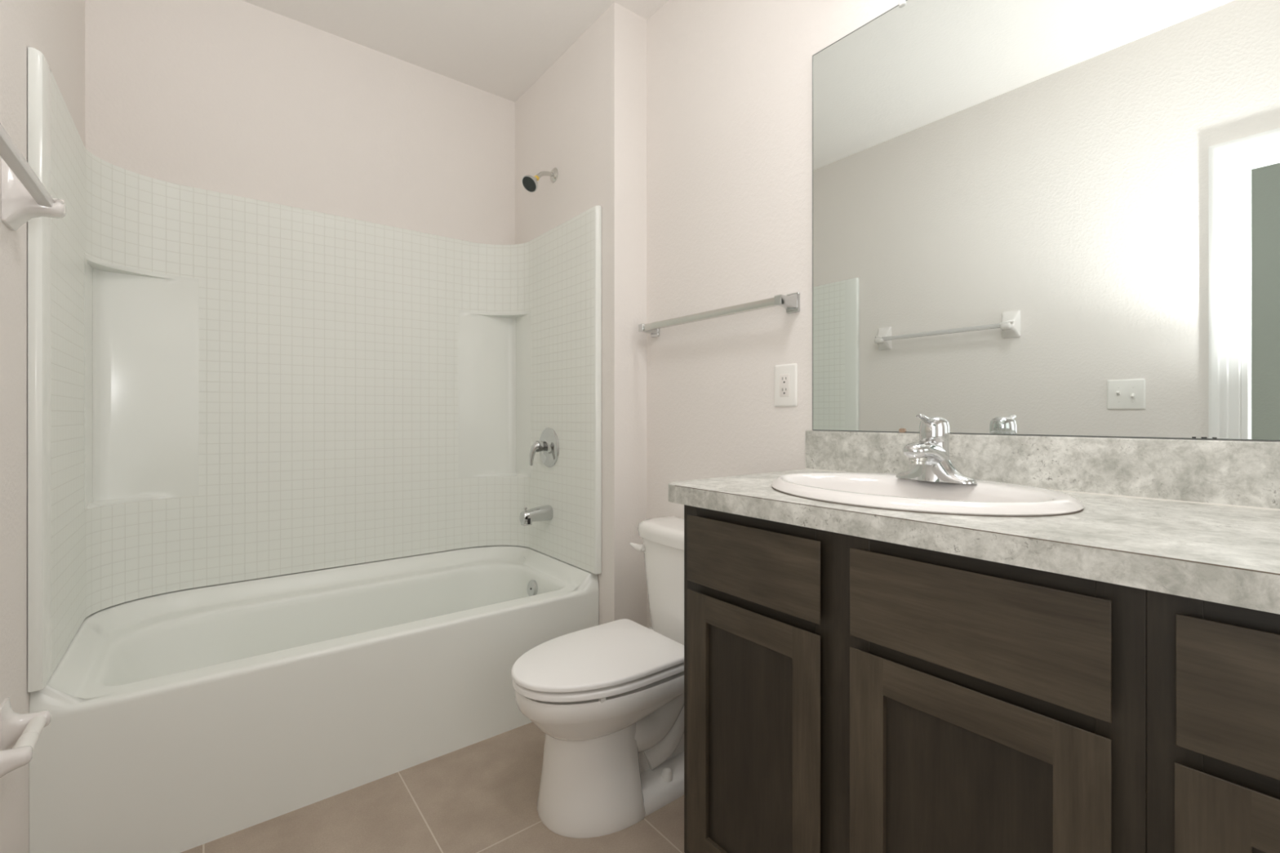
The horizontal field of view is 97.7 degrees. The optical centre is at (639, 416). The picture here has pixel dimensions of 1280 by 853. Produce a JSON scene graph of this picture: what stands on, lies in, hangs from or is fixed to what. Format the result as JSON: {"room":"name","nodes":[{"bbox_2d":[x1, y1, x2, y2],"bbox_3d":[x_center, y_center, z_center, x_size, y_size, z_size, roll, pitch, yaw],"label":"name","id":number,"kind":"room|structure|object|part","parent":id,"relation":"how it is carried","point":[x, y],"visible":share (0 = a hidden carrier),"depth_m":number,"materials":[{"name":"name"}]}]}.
{"room":"bathroom","nodes":[
{"label":"bathroom","id":0,"kind":"room"},
{"bbox_2d":[0,0,84,852],"bbox_3d":[-0.756,-0.230,0.372,0.120,2.655,3.617,0,0,-38],"label":"wall","id":1,"kind":"structure","parent":0,"point":[55,28],"depth_m":1.16,"materials":[{"name":"white paint"}]},
{"bbox_2d":[0,697,51,777],"bbox_3d":[-1.156,0.610,1.036,0.066,0.115,0.213,0,0,-38],"label":"toilet paper holder","id":2,"kind":"object","parent":1,"relation":"attached to","point":[23,731],"visible":1,"depth_m":1.06,"materials":[{"name":"white ceramic"}]},
{"bbox_3d":[-1.109,0.610,0.976,0.066,0.115,0.060,0,0,-38],"label":"post","id":3,"kind":"part","parent":2,"relation":"part of","materials":[{"name":"white ceramic"}]},
{"bbox_3d":[-1.203,0.610,1.097,0.066,0.115,0.060,0,0,-38],"label":"post","id":4,"kind":"part","parent":2,"relation":"part of","materials":[{"name":"white ceramic"}]},
{"bbox_2d":[0,123,66,231],"bbox_3d":[-1.026,-0.439,0.882,0.082,0.126,0.704,0,0,-38],"label":"towel bar","id":5,"kind":"object","parent":1,"relation":"attached to","point":[24,197],"visible":1,"depth_m":1.08,"materials":[{"name":"white ceramic"}]},
{"bbox_2d":[84,0,515,244],"bbox_3d":[-1.196,-0.230,2.399,1.920,2.655,0.120,0,0,-38],"label":"wall","id":6,"kind":"structure","parent":0,"point":[240,98],"depth_m":2.19,"materials":[{"name":"white paint"}]},
{"bbox_2d":[27,46,601,692],"bbox_3d":[-0.984,-0.103,2.000,1.521,1.422,0.766,0,0,-38],"label":"tub surround","id":7,"kind":"object","parent":6,"relation":"attached to","point":[223,388],"visible":0.99,"depth_m":2.13,"materials":[{"name":"plastic"}]},
{"bbox_2d":[519,505,552,525],"bbox_3d":[-0.447,0.423,2.397,0.134,0.075,0.066,0,0,-38],"label":"tub spout","id":8,"kind":"object","parent":7,"relation":"attached to","point":[544,513],"visible":1,"depth_m":2.37,"materials":[{"name":"silver metal"}]},
{"bbox_2d":[528,427,559,467],"bbox_3d":[-0.431,0.136,2.410,0.093,0.173,0.173,0,0,-38],"label":"shower valve","id":9,"kind":"object","parent":7,"relation":"attached to","point":[548,446],"visible":1,"depth_m":2.40,"materials":[{"name":"silver metal"}]},
{"bbox_3d":[-0.447,0.158,2.398,0.053,0.105,0.047,0,0,-38],"label":"lever handle","id":10,"kind":"part","parent":9,"relation":"part of","materials":[{"name":"silver metal"}]},
{"bbox_3d":[-0.427,0.130,2.414,0.040,0.048,0.048,0,0,-38],"label":"stem","id":11,"kind":"part","parent":9,"relation":"part of","materials":[{"name":"silver metal"}]},
{"bbox_2d":[180,722,684,852],"bbox_3d":[-0.556,1.138,0.528,3.273,0.080,3.917,0,0,-38],"label":"floor","id":12,"kind":"structure","parent":0,"point":[481,797],"depth_m":1.53,"materials":[{"name":"beige tile"}]},
{"bbox_2d":[28,545,599,852],"bbox_3d":[-0.987,0.855,2.002,1.521,0.486,0.740,0,0,-38],"label":"bathtub","id":13,"kind":"object","parent":12,"relation":"on","point":[181,721],"visible":0.85,"depth_m":1.66,"materials":[{"name":"white ceramic"}]},
{"bbox_3d":[-0.460,0.736,2.388,0.022,0.073,0.072,0,0,-38],"label":"overflow plate","id":14,"kind":"part","parent":13,"relation":"part of","materials":[{"name":"silver metal"}]},
{"bbox_2d":[511,515,684,838],"bbox_3d":[-0.038,0.730,1.679,0.725,0.735,0.454,0,0,-38],"label":"toilet","id":15,"kind":"object","parent":12,"relation":"on","point":[607,699],"visible":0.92,"depth_m":1.52,"materials":[{"name":"white ceramic"}]},
{"bbox_3d":[-0.130,0.687,1.607,0.491,0.022,0.359,0,0,-38],"label":"lid","id":16,"kind":"part","parent":15,"relation":"part of","materials":[{"name":"white plastic"}]},
{"bbox_3d":[-0.134,0.713,1.604,0.473,0.020,0.359,0,0,-38],"label":"seat","id":17,"kind":"part","parent":15,"relation":"part of","materials":[{"name":"white plastic"}]},
{"bbox_3d":[-0.003,0.458,1.945,0.041,0.034,0.058,0,0,-38],"label":"flush lever","id":18,"kind":"part","parent":15,"relation":"part of","materials":[{"name":"white plastic"}]},
{"bbox_3d":[0.171,0.391,1.843,0.194,0.057,0.454,0,0,-38],"label":"tank lid","id":19,"kind":"part","parent":15,"relation":"part of","materials":[{"name":"white ceramic"}]},
{"bbox_3d":[0.173,0.582,1.844,0.173,0.327,0.426,0,0,-38],"label":"tank","id":20,"kind":"part","parent":15,"relation":"part of","materials":[{"name":"white ceramic"}]},
{"bbox_2d":[684,504,1146,852],"bbox_3d":[0.537,0.644,1.092,0.552,0.908,0.769,0,0,-38],"label":"vanity cabinet","id":21,"kind":"object","parent":12,"relation":"on","point":[843,693],"visible":0.76,"depth_m":0.84,"materials":[{"name":"brown wood"}]},
{"bbox_3d":[0.212,0.651,1.079,0.006,0.449,0.217,0,0,-38],"label":"door panel","id":22,"kind":"part","parent":21,"relation":"part of","materials":[{"name":"brown wood"}]},
{"bbox_3d":[0.210,0.282,1.077,0.018,0.140,0.328,0,0,-38],"label":"drawer","id":23,"kind":"part","parent":21,"relation":"part of","materials":[{"name":"brown wood"}]},
{"bbox_3d":[0.210,0.651,1.077,0.018,0.560,0.328,0,0,-38],"label":"door","id":24,"kind":"part","parent":21,"relation":"part of","materials":[{"name":"brown wood"}]},
{"bbox_3d":[0.221,0.363,1.094,0.018,0.060,0.297,0,0,-38],"label":"rail","id":25,"kind":"part","parent":21,"relation":"part of","materials":[{"name":"brown wood"}]},
{"bbox_3d":[0.221,0.213,1.094,0.018,0.046,0.297,0,0,-38],"label":"rail","id":26,"kind":"part","parent":21,"relation":"part of","materials":[{"name":"brown wood"}]},
{"bbox_3d":[0.448,0.651,0.777,0.006,0.449,0.218,0,0,-38],"label":"door panel","id":27,"kind":"part","parent":21,"relation":"part of","materials":[{"name":"brown wood"}]},
{"bbox_2d":[668,431,1279,614],"bbox_3d":[0.650,0.115,0.941,0.561,0.148,1.253,0,0,-38],"label":"countertop","id":28,"kind":"structure","parent":21,"relation":"on","point":[1197,519],"depth_m":0.91,"materials":[{"name":"stone"}]},
{"bbox_2d":[771,471,1084,516],"bbox_3d":[0.519,0.201,1.090,0.450,0.139,0.550,0,0,-38],"label":"sink","id":29,"kind":"object","parent":28,"relation":"in","point":[880,491],"visible":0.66,"depth_m":1.02,"materials":[{"name":"white ceramic"}]},
{"bbox_2d":[895,413,977,484],"bbox_3d":[0.578,0.063,1.129,0.134,0.136,0.158,0,0,-38],"label":"faucet","id":30,"kind":"object","parent":29,"relation":"on","point":[930,455],"visible":1,"depth_m":1.12,"materials":[{"name":"silver metal"}]},
{"bbox_3d":[0.590,0.026,1.139,0.096,0.061,0.056,0,0,-38],"label":"lever handle","id":31,"kind":"part","parent":30,"relation":"part of","materials":[{"name":"silver metal"}]},
{"bbox_3d":[0.578,0.085,1.129,0.134,0.094,0.158,0,0,-38],"label":"spout","id":32,"kind":"part","parent":30,"relation":"part of","materials":[{"name":"silver metal"}]},
{"bbox_3d":[0.446,0.282,0.775,0.018,0.140,0.329,0,0,-38],"label":"drawer","id":33,"kind":"part","parent":21,"relation":"part of","materials":[{"name":"brown wood"}]},
{"bbox_3d":[0.446,0.651,0.775,0.018,0.560,0.329,0,0,-38],"label":"door","id":34,"kind":"part","parent":21,"relation":"part of","materials":[{"name":"brown wood"}]},
{"bbox_3d":[0.462,0.363,0.785,0.018,0.060,0.286,0,0,-38],"label":"rail","id":35,"kind":"part","parent":21,"relation":"part of","materials":[{"name":"brown wood"}]},
{"bbox_3d":[0.462,0.213,0.785,0.018,0.046,0.286,0,0,-38],"label":"rail","id":36,"kind":"part","parent":21,"relation":"part of","materials":[{"name":"brown wood"}]},
{"bbox_2d":[1146,590,1279,852],"bbox_3d":[0.899,0.644,0.628,0.552,0.908,0.407,0,0,-38],"label":"vanity cabinet","id":37,"kind":"object","parent":12,"relation":"on","point":[1213,668],"visible":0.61,"depth_m":0.58,"materials":[{"name":"brown wood"}]},
{"bbox_3d":[0.704,0.577,0.476,0.019,0.775,0.407,0,0,-38],"label":"frame","id":38,"kind":"part","parent":37,"relation":"part of","materials":[{"name":"brown wood"}]},
{"bbox_3d":[0.687,0.651,0.465,0.018,0.560,0.352,0,0,-38],"label":"door","id":39,"kind":"part","parent":37,"relation":"part of","materials":[{"name":"brown wood"}]},
{"bbox_3d":[0.688,0.282,0.465,0.018,0.140,0.350,0,0,-38],"label":"drawer","id":40,"kind":"part","parent":37,"relation":"part of","materials":[{"name":"brown wood"}]},
{"bbox_3d":[0.706,0.363,0.473,0.018,0.060,0.322,0,0,-38],"label":"rail","id":41,"kind":"part","parent":37,"relation":"part of","materials":[{"name":"brown wood"}]},
{"bbox_3d":[0.706,0.213,0.473,0.018,0.046,0.322,0,0,-38],"label":"rail","id":42,"kind":"part","parent":37,"relation":"part of","materials":[{"name":"brown wood"}]},
{"bbox_3d":[0.690,0.651,0.467,0.006,0.449,0.240,0,0,-38],"label":"door panel","id":43,"kind":"part","parent":37,"relation":"part of","materials":[{"name":"brown wood"}]},
{"bbox_2d":[241,0,668,102],"bbox_3d":[-0.556,-1.597,0.528,3.273,0.080,3.917,0,0,-38],"label":"ceiling","id":44,"kind":"structure","parent":0,"point":[500,48],"depth_m":2.24,"materials":[{"name":"white paint"}]},
{"bbox_2d":[515,2,646,626],"bbox_3d":[-0.297,-0.230,2.485,0.156,2.655,0.852,0,0,-38],"label":"wall","id":45,"kind":"structure","parent":0,"point":[584,117],"depth_m":2.17,"materials":[{"name":"white paint"}]},
{"bbox_2d":[521,167,557,192],"bbox_3d":[-0.431,-1.025,2.405,0.156,0.134,0.072,0,0,-42],"label":"shower head","id":46,"kind":"object","parent":45,"relation":"attached to","point":[530,183],"visible":1,"depth_m":2.39,"materials":[{"name":"silver metal"}]},
{"bbox_3d":[-0.416,-1.042,2.429,0.097,0.055,0.019,0,0,-38],"label":"pipe arm","id":47,"kind":"part","parent":46,"relation":"part of","materials":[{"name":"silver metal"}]},
{"bbox_2d":[646,0,1279,627],"bbox_3d":[0.663,-0.230,1.480,0.120,2.655,3.617,0,0,-38],"label":"wall","id":48,"kind":"structure","parent":0,"point":[729,82],"depth_m":1.85,"materials":[{"name":"white paint"}]},
{"bbox_2d":[638,292,799,337],"bbox_3d":[0.228,-0.334,1.878,0.075,0.058,0.683,0,0,-38],"label":"towel bar","id":49,"kind":"object","parent":48,"relation":"attached to","point":[791,302],"visible":1,"depth_m":1.76,"materials":[{"name":"silver metal"}]},
{"bbox_2d":[773,363,797,406],"bbox_3d":[0.433,-0.092,1.669,0.008,0.126,0.082,0,0,-38],"label":"wall outlet","id":50,"kind":"object","parent":48,"relation":"attached to","point":[785,376],"visible":1,"depth_m":1.66,"materials":[{"name":"white plastic"}]},
{"bbox_2d":[779,373,789,396],"bbox_3d":[0.431,-0.092,1.667,0.002,0.067,0.034,0,0,-38],"label":"receptacle","id":51,"kind":"object","parent":50,"relation":"attached to","point":[784,378],"depth_m":1.67,"materials":[{"name":"white plastic"}]},
{"bbox_2d":[804,431,1279,509],"bbox_3d":[0.864,0.096,1.108,0.018,0.109,1.253,0,0,-38],"label":"backsplash","id":52,"kind":"structure","parent":48,"relation":"attached to","point":[1233,473],"depth_m":1.08,"materials":[{"name":"stone"}]},
{"bbox_2d":[812,0,1279,440],"bbox_3d":[0.865,-0.500,1.115,0.010,1.081,1.213,0,0,-38],"label":"mirror","id":53,"kind":"object","parent":48,"relation":"attached to","point":[1030,217],"visible":1,"depth_m":1.15,"materials":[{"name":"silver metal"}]}
]}

